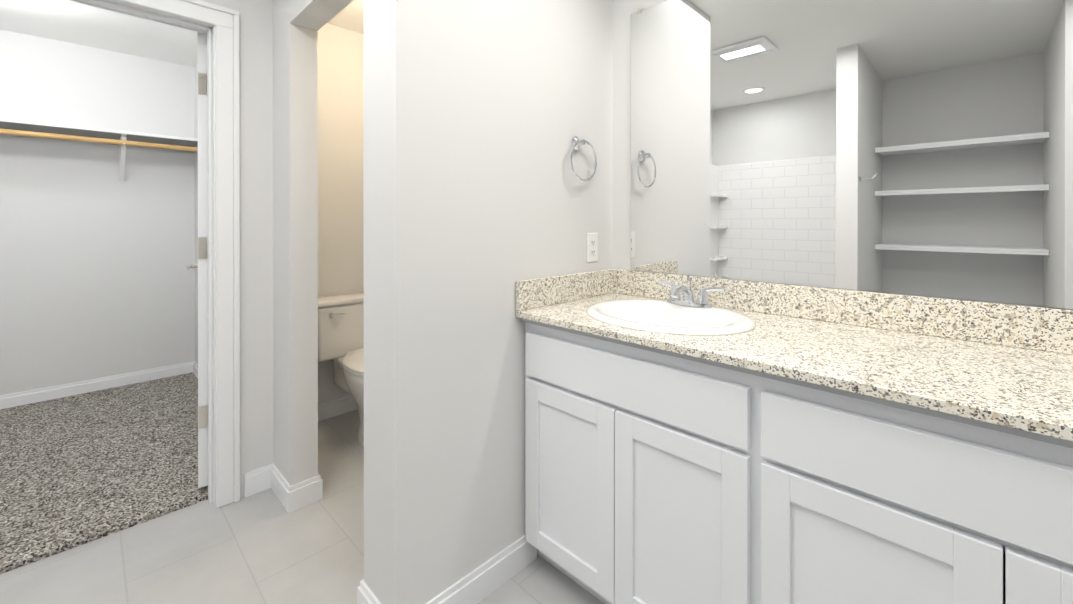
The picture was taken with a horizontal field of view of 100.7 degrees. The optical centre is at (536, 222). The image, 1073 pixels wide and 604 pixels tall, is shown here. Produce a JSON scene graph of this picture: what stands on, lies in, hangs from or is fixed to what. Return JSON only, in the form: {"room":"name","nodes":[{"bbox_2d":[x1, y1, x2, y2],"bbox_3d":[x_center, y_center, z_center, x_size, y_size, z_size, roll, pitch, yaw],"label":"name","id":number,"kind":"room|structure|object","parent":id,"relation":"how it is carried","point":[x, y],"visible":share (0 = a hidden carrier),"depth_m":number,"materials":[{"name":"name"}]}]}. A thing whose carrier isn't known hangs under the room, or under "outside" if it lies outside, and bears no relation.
{"room":"bathroom","nodes":[
{"label":"bathroom","id":0,"kind":"room"},
{"bbox_2d":[0,29,194,395],"bbox_3d":[-3.468,-0.013,2.667,0.120,2.360,2.250,0,0,45],"label":"wall","id":1,"kind":"structure","parent":0,"point":[97,277],"depth_m":3.02,"materials":[{"name":"white paint"}]},
{"bbox_2d":[0,362,187,408],"bbox_3d":[-3.385,1.118,2.658,0.014,0.098,2.150,0,0,45],"label":"baseboard","id":2,"kind":"structure","parent":1,"relation":"attached to","point":[48,393],"depth_m":3.01,"materials":[{"name":"white wood"}]},
{"bbox_2d":[0,118,197,181],"bbox_3d":[-3.281,-0.442,2.552,0.304,0.318,2.146,0,0,45],"label":"shelf","id":3,"kind":"object","parent":1,"relation":"attached to","point":[122,139],"visible":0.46,"depth_m":2.90,"materials":[{"name":"white wood"}]},
{"bbox_2d":[0,372,207,573],"bbox_3d":[-2.688,1.160,1.968,1.975,0.018,2.150,0,0,45],"label":"floor","id":4,"kind":"structure","parent":0,"point":[79,469],"depth_m":2.11,"materials":[{"name":"grey carpet"}]},
{"bbox_2d":[0,0,362,66],"bbox_3d":[-0.996,-1.239,0.982,6.000,0.100,3.340,0,0,45],"label":"ceiling","id":5,"kind":"structure","parent":0,"point":[75,23],"depth_m":2.72,"materials":[{"name":"white paint"}]},
{"bbox_2d":[201,0,272,497],"bbox_3d":[-1.556,-0.011,1.663,0.110,2.360,0.985,0,0,45],"label":"wall","id":6,"kind":"structure","parent":0,"point":[256,218],"depth_m":1.93,"materials":[{"name":"white paint"}]},
{"bbox_2d":[67,0,239,507],"bbox_3d":[-1.624,0.142,1.594,0.158,2.055,0.920,0,0,45],"label":"door frame","id":7,"kind":"structure","parent":6,"relation":"attached to","point":[218,25],"depth_m":1.84,"materials":[{"name":"white wood"}]},
{"bbox_2d":[186,32,207,487],"bbox_3d":[-1.623,0.160,2.207,0.747,1.937,0.194,0,0,45],"label":"closet door","id":8,"kind":"structure","parent":6,"relation":"in","point":[202,265],"depth_m":1.90,"materials":[{"name":"white wood"}]},
{"bbox_2d":[194,0,353,485],"bbox_3d":[-1.581,-0.012,2.455,3.100,2.360,0.105,0,0,45],"label":"wall","id":9,"kind":"structure","parent":0,"point":[295,267],"depth_m":1.85,"materials":[{"name":"white paint"}]},
{"bbox_2d":[188,361,259,484],"bbox_3d":[-1.937,1.118,2.723,1.920,0.098,0.020,0,0,45],"label":"baseboard","id":10,"kind":"structure","parent":9,"relation":"attached to","point":[192,366],"depth_m":3.26,"materials":[{"name":"white wood"}]},
{"bbox_2d":[260,463,299,512],"bbox_3d":[-1.087,1.120,1.880,0.254,0.098,0.020,0,0,45],"label":"baseboard","id":11,"kind":"structure","parent":9,"relation":"attached to","point":[271,477],"depth_m":1.87,"materials":[{"name":"white wood"}]},
{"bbox_2d":[300,473,322,502],"bbox_3d":[-1.179,1.119,2.143,0.754,0.098,0.014,0,0,45],"label":"baseboard","id":12,"kind":"structure","parent":9,"relation":"attached to","point":[312,488],"depth_m":1.86,"materials":[{"name":"white wood"}]},
{"bbox_2d":[0,410,603,603],"bbox_3d":[-0.996,1.221,0.988,6.000,0.100,3.340,0,0,45],"label":"floor","id":13,"kind":"structure","parent":0,"point":[264,547],"depth_m":1.54,"materials":[{"name":"tile"}]},
{"bbox_2d":[318,291,363,445],"bbox_3d":[-0.928,0.800,2.450,0.753,0.735,0.557,0,0,45],"label":"toilet","id":14,"kind":"object","parent":13,"relation":"on","point":[341,330],"visible":0.4,"depth_m":2.48,"materials":[{"name":"white ceramic"}]},
{"bbox_2d":[520,318,795,603],"bbox_3d":[0.427,0.753,1.409,0.822,0.835,0.534,0,0,45],"label":"base cabinet","id":15,"kind":"object","parent":13,"relation":"on","point":[655,476],"depth_m":1.16,"materials":[{"name":"white wood"}]},
{"bbox_2d":[516,293,1072,441],"bbox_3d":[0.669,0.307,1.152,1.529,0.022,0.559,0,0,45],"label":"countertop","id":16,"kind":"structure","parent":15,"relation":"on","point":[1028,390],"depth_m":0.95,"materials":[{"name":"stone"}]},
{"bbox_2d":[586,299,755,335],"bbox_3d":[0.406,0.356,1.406,0.524,0.147,0.444,0,0,45],"label":"sink basin","id":17,"kind":"object","parent":16,"relation":"in","point":[661,316],"visible":0.62,"depth_m":1.44,"materials":[{"name":"white ceramic"}]},
{"bbox_2d":[659,277,724,307],"bbox_3d":[0.491,0.235,1.492,0.234,0.094,0.140,0,0,45],"label":"faucet","id":18,"kind":"object","parent":16,"relation":"on","point":[701,301],"visible":1,"depth_m":1.49,"materials":[{"name":"silver metal"}]},
{"bbox_2d":[796,380,1072,603],"bbox_3d":[0.913,0.754,0.927,0.833,0.835,0.534,0,0,45],"label":"base cabinet","id":19,"kind":"object","parent":13,"relation":"on","point":[897,503],"depth_m":0.79,"materials":[{"name":"white wood"}]},
{"bbox_2d":[317,23,363,403],"bbox_3d":[-1.204,-0.013,2.778,0.100,2.360,0.885,0,0,45],"label":"wall","id":20,"kind":"structure","parent":0,"point":[340,169],"depth_m":2.71,"materials":[{"name":"white paint"}]},
{"bbox_2d":[318,395,356,420],"bbox_3d":[-1.171,1.118,2.733,0.014,0.098,0.865,0,0,45],"label":"baseboard","id":21,"kind":"structure","parent":20,"relation":"attached to","point":[328,409],"depth_m":2.69,"materials":[{"name":"white wood"}]},
{"bbox_2d":[363,0,611,603],"bbox_3d":[-0.097,-0.011,1.608,0.200,2.360,0.990,0,0,45],"label":"wall","id":22,"kind":"structure","parent":0,"point":[480,198],"depth_m":1.34,"materials":[{"name":"white paint"}]},
{"bbox_2d":[357,579,380,603],"bbox_3d":[-0.185,1.120,1.674,0.014,0.098,0.984,0,0,45],"label":"baseboard","id":23,"kind":"structure","parent":22,"relation":"attached to","point":[365,595],"depth_m":1.30,"materials":[{"name":"white wood"}]},
{"bbox_2d":[426,535,536,603],"bbox_3d":[-0.191,1.121,1.363,0.014,0.098,0.534,0,0,45],"label":"baseboard","id":24,"kind":"structure","parent":22,"relation":"attached to","point":[480,583],"depth_m":1.40,"materials":[{"name":"white wood"}]},
{"bbox_2d":[570,136,596,180],"bbox_3d":[0.172,-0.245,1.707,0.041,0.175,0.159,0,0,45],"label":"towel ring","id":25,"kind":"object","parent":22,"relation":"attached to","point":[577,142],"visible":1,"depth_m":1.69,"materials":[{"name":"silver metal"}]},
{"bbox_2d":[586,233,597,261],"bbox_3d":[0.225,0.099,1.785,0.007,0.116,0.072,0,0,45],"label":"electrical outlet plate","id":26,"kind":"object","parent":22,"relation":"attached to","point":[592,247],"visible":1,"depth_m":1.78,"materials":[{"name":"white plastic"}]},
{"bbox_2d":[516,268,1072,354],"bbox_3d":[0.669,0.246,1.152,1.529,0.100,0.559,0,0,45],"label":"backsplash","id":27,"kind":"structure","parent":22,"relation":"attached to","point":[1047,329],"depth_m":1.28,"materials":[{"name":"stone"}]},
{"bbox_2d":[612,0,1072,309],"bbox_3d":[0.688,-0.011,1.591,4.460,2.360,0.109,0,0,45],"label":"vanity mirror","id":28,"kind":"object","parent":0,"point":[918,147],"depth_m":1.29,"materials":[{"name":"clear glass"}]}
]}

